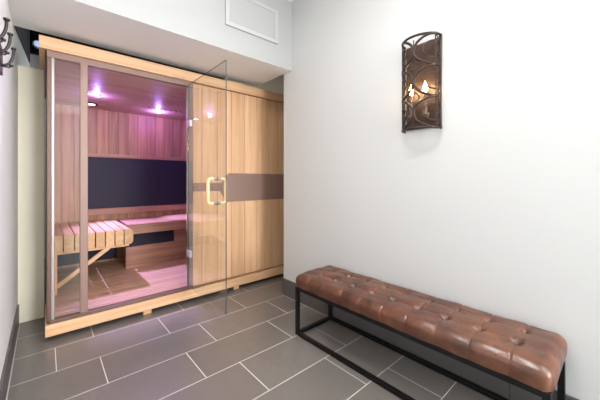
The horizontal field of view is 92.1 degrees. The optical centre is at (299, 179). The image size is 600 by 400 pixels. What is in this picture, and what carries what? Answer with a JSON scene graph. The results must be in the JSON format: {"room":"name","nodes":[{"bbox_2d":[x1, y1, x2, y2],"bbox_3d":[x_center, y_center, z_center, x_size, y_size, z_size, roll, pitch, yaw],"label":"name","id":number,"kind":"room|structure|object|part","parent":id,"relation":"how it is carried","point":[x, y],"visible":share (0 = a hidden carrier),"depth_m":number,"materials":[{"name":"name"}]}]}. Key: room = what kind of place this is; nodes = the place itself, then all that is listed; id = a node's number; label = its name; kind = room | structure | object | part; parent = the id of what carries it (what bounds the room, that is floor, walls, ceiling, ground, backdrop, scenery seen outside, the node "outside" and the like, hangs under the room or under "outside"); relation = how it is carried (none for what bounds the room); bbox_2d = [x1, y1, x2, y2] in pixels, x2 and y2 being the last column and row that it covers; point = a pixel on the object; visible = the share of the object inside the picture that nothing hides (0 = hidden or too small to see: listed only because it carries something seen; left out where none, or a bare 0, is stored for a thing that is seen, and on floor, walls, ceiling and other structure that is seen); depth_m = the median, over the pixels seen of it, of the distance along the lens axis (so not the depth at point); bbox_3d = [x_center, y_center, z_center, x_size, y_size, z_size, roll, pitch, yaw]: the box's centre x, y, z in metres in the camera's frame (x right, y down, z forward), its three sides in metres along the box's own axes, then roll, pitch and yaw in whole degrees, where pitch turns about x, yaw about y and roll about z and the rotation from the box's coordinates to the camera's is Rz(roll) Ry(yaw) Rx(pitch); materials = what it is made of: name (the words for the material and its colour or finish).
{"room":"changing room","nodes":[
{"label":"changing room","id":0,"kind":"room"},
{"bbox_2d":[0,0,29,378],"bbox_3d":[-2.251,-0.470,2.229,0.120,3.100,4.280,0,0,-41],"label":"wall","id":1,"kind":"structure","parent":0,"point":[9,80],"depth_m":1.64,"materials":[{"name":"white paint"}]},
{"bbox_2d":[0,43,2,75],"bbox_3d":[-1.049,-0.513,0.969,0.017,0.117,0.780,0,0,-41],"label":"board","id":2,"kind":"object","parent":1,"relation":"attached to","point":[1,72],"visible":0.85,"depth_m":1.23,"materials":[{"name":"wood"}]},
{"bbox_2d":[0,17,9,42],"bbox_3d":[-0.990,-0.486,0.953,0.052,0.103,0.024,0,0,-41],"label":"coat hook","id":3,"kind":"object","parent":2,"relation":"attached to","point":[5,19],"visible":1,"depth_m":0.96,"materials":[{"name":"grey metal"}]},
{"bbox_2d":[0,32,13,54],"bbox_3d":[-1.076,-0.486,1.051,0.052,0.103,0.024,0,0,-41],"label":"coat hook","id":4,"kind":"object","parent":2,"relation":"attached to","point":[9,34],"visible":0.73,"depth_m":1.05,"materials":[{"name":"grey metal"}]},
{"bbox_2d":[0,47,16,71],"bbox_3d":[-1.182,-0.486,1.171,0.052,0.103,0.024,0,0,-41],"label":"coat hook","id":5,"kind":"object","parent":2,"relation":"attached to","point":[2,64],"visible":0.8,"depth_m":1.17,"materials":[{"name":"grey metal"}]},
{"bbox_2d":[0,304,18,399],"bbox_3d":[-1.451,1.001,1.420,0.011,0.152,1.948,0,0,-41],"label":"baseboard","id":6,"kind":"structure","parent":1,"relation":"attached to","point":[4,381],"depth_m":1.57,"materials":[{"name":"stone"}]},
{"bbox_2d":[14,26,29,62],"bbox_3d":[-2.713,-1.510,2.850,0.006,1.010,2.605,0,0,-41],"label":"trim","id":7,"kind":"structure","parent":1,"relation":"attached to","point":[23,34],"depth_m":2.93,"materials":[{"name":"black"}]},
{"bbox_2d":[30,54,45,258],"bbox_3d":[-2.634,-0.305,4.823,2.975,2.770,0.120,0,0,-41],"label":"wall","id":8,"kind":"structure","parent":0,"point":[34,59],"depth_m":3.97,"materials":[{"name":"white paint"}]},
{"bbox_2d":[30,30,222,79],"bbox_3d":[-2.614,-1.905,4.801,2.975,0.430,0.180,0,0,-41],"label":"wall","id":9,"kind":"structure","parent":0,"point":[34,35],"depth_m":4.21,"materials":[{"name":"black paint"}]},
{"bbox_2d":[32,40,38,48],"bbox_3d":[-3.492,-1.810,3.849,0.100,0.100,0.083,0,0,-41],"label":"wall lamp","id":10,"kind":"object","parent":9,"relation":"attached to","point":[35,43],"visible":0.78,"depth_m":3.83,"materials":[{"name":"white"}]},
{"bbox_2d":[8,0,289,85],"bbox_3d":[-0.965,-1.003,2.256,1.845,0.012,0.589,0,0,-41],"label":"ceiling","id":11,"kind":"structure","parent":0,"point":[73,20],"depth_m":2.04,"materials":[{"name":"white paint"}]},
{"bbox_2d":[74,0,291,70],"bbox_3d":[-0.965,-1.508,2.256,1.845,1.023,0.590,0,0,-41],"label":"bulkhead","id":12,"kind":"object","parent":11,"relation":"attached to","point":[200,20],"visible":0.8,"depth_m":2.12,"materials":[{"name":"grey paint"}]},
{"bbox_2d":[225,0,277,43],"bbox_3d":[-0.381,-1.330,2.366,0.497,0.290,0.016,0,0,-41],"label":"air vent","id":13,"kind":"object","parent":12,"relation":"attached to","point":[253,17],"visible":1,"depth_m":2.36,"materials":[{"name":"white metal"}]},
{"bbox_2d":[6,258,492,399],"bbox_3d":[-0.188,1.130,0.667,5.400,0.100,9.650,0,0,-41],"label":"floor","id":14,"kind":"structure","parent":0,"point":[189,349],"depth_m":1.73,"materials":[{"name":"tile"}]},
{"bbox_2d":[6,324,19,399],"bbox_3d":[-1.452,1.079,1.433,0.005,0.002,1.970,0,0,-41],"label":"grout","id":15,"kind":"structure","parent":14,"relation":"on","point":[19,324],"depth_m":1.68,"materials":[{"name":"grey"}]},
{"bbox_2d":[18,65,43,322],"bbox_3d":[-2.065,0.108,2.225,0.150,1.937,0.030,0,0,-41],"label":"filler panel","id":16,"kind":"object","parent":14,"relation":"on","point":[30,80],"visible":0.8,"depth_m":2.21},
{"bbox_2d":[39,34,283,337],"bbox_3d":[-1.158,0.065,2.993,2.280,2.030,2.317,0,0,-41],"label":"sauna","id":17,"kind":"object","parent":14,"relation":"on","point":[165,184],"visible":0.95,"depth_m":2.89,"materials":[{"name":"brown wood"}]},
{"bbox_3d":[-1.690,0.057,1.950,0.022,1.770,0.040,0,0,-41],"label":"corner post","id":18,"kind":"part","parent":17,"relation":"part of","materials":[{"name":"beige wood"}]},
{"bbox_3d":[-2.035,0.779,2.405,0.027,0.349,0.040,0,0,-41],"label":"leg","id":19,"kind":"part","parent":17,"relation":"part of","materials":[{"name":"brown wood"}]},
{"bbox_3d":[-2.404,0.775,3.280,0.550,0.310,0.016,0,0,-41],"label":"heater panel","id":20,"kind":"part","parent":17,"relation":"part of","materials":[{"name":"black"}]},
{"bbox_3d":[-1.326,0.955,2.266,0.970,0.026,0.042,0,0,-41],"label":"sill","id":21,"kind":"part","parent":17,"relation":"part of","materials":[{"name":"brown metal"}]},
{"bbox_3d":[-2.135,0.035,3.520,0.788,0.590,0.015,0,0,-41],"label":"heater panel","id":22,"kind":"part","parent":17,"relation":"part of","materials":[{"name":"black"}]},
{"bbox_3d":[-1.753,0.050,3.850,1.860,0.710,0.025,0,0,-41],"label":"wall rail","id":23,"kind":"part","parent":17,"relation":"part of","materials":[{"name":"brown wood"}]},
{"bbox_3d":[-1.686,0.624,3.276,0.493,0.198,0.015,0,0,-41],"label":"heater panel","id":24,"kind":"part","parent":17,"relation":"part of","materials":[{"name":"black"}]},
{"bbox_3d":[-1.385,-0.909,3.251,2.280,0.082,1.630,0,0,-41],"label":"crown","id":25,"kind":"part","parent":17,"relation":"part of","materials":[{"name":"brown wood"}]},
{"bbox_3d":[-1.541,0.035,4.043,0.786,0.590,0.015,0,0,-41],"label":"heater panel","id":26,"kind":"part","parent":17,"relation":"part of","materials":[{"name":"black"}]},
{"bbox_3d":[-0.747,0.051,2.280,0.008,1.774,0.703,0,0,-41],"label":"glass door","id":27,"kind":"part","parent":17,"relation":"part of","materials":[{"name":"grey"}]},
{"bbox_3d":[-0.652,0.082,2.091,0.054,0.205,0.025,0,0,-41],"label":"handle","id":28,"kind":"part","parent":17,"relation":"part of","materials":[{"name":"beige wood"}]},
{"bbox_3d":[-0.572,0.082,2.162,0.054,0.205,0.025,0,0,-41],"label":"handle","id":29,"kind":"part","parent":17,"relation":"part of","materials":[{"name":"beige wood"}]},
{"bbox_2d":[295,265,567,399],"bbox_3d":[0.552,0.863,1.633,0.382,0.432,1.387,0,0,-41],"label":"upholstered bench","id":30,"kind":"object","parent":14,"relation":"on","point":[532,359],"visible":1,"depth_m":1.39,"materials":[{"name":"brown leather"}]},
{"bbox_3d":[-0.017,0.912,2.025,0.024,0.288,0.024,0,0,-41],"label":"leg","id":31,"kind":"part","parent":30,"relation":"part of","materials":[{"name":"black metal"}]},
{"bbox_3d":[0.235,0.912,2.247,0.024,0.288,0.024,0,0,-41],"label":"leg","id":32,"kind":"part","parent":30,"relation":"part of","materials":[{"name":"black metal"}]},
{"bbox_3d":[0.552,1.067,1.633,0.360,0.023,1.364,0,0,-41],"label":"floor rail","id":33,"kind":"part","parent":30,"relation":"part of","materials":[{"name":"black metal"}]},
{"bbox_3d":[1.121,0.912,1.241,0.024,0.288,0.024,0,0,-41],"label":"leg","id":34,"kind":"part","parent":30,"relation":"part of","materials":[{"name":"black metal"}]},
{"bbox_2d":[223,74,283,94],"bbox_3d":[-0.171,-0.470,4.248,0.120,3.100,4.000,0,0,-41],"label":"wall","id":35,"kind":"structure","parent":0,"point":[276,85],"depth_m":4.42,"materials":[{"name":"beige paint"}]},
{"bbox_2d":[284,0,599,399],"bbox_3d":[1.925,-0.470,0.463,0.120,3.100,6.150,0,0,-41],"label":"wall","id":36,"kind":"structure","parent":0,"point":[495,210],"depth_m":1.55,"materials":[{"name":"white paint"}]},
{"bbox_2d":[401,31,441,132],"bbox_3d":[0.687,-0.558,1.688,0.116,0.543,0.234,0,0,-41],"label":"wall sconce","id":37,"kind":"object","parent":36,"relation":"attached to","point":[424,60],"visible":1,"depth_m":1.67,"materials":[{"name":"brown metal"}]},
{"bbox_2d":[408,85,415,117],"bbox_3d":[0.674,-0.460,1.732,0.072,0.213,0.040,0,0,-41],"label":"candle","id":38,"kind":"object","parent":37,"relation":"on","point":[413,97],"depth_m":1.72,"materials":[{"name":"white wax"}]},
{"bbox_2d":[421,82,429,116],"bbox_3d":[0.730,-0.460,1.669,0.072,0.213,0.040,0,0,-41],"label":"candle","id":39,"kind":"object","parent":37,"relation":"on","point":[426,111],"depth_m":1.66,"materials":[{"name":"white wax"}]},
{"bbox_2d":[282,278,578,399],"bbox_3d":[1.872,1.001,0.423,0.011,0.152,6.158,0,0,-41],"label":"baseboard","id":40,"kind":"structure","parent":36,"relation":"attached to","point":[500,387],"depth_m":1.71,"materials":[{"name":"stone"}]}
]}

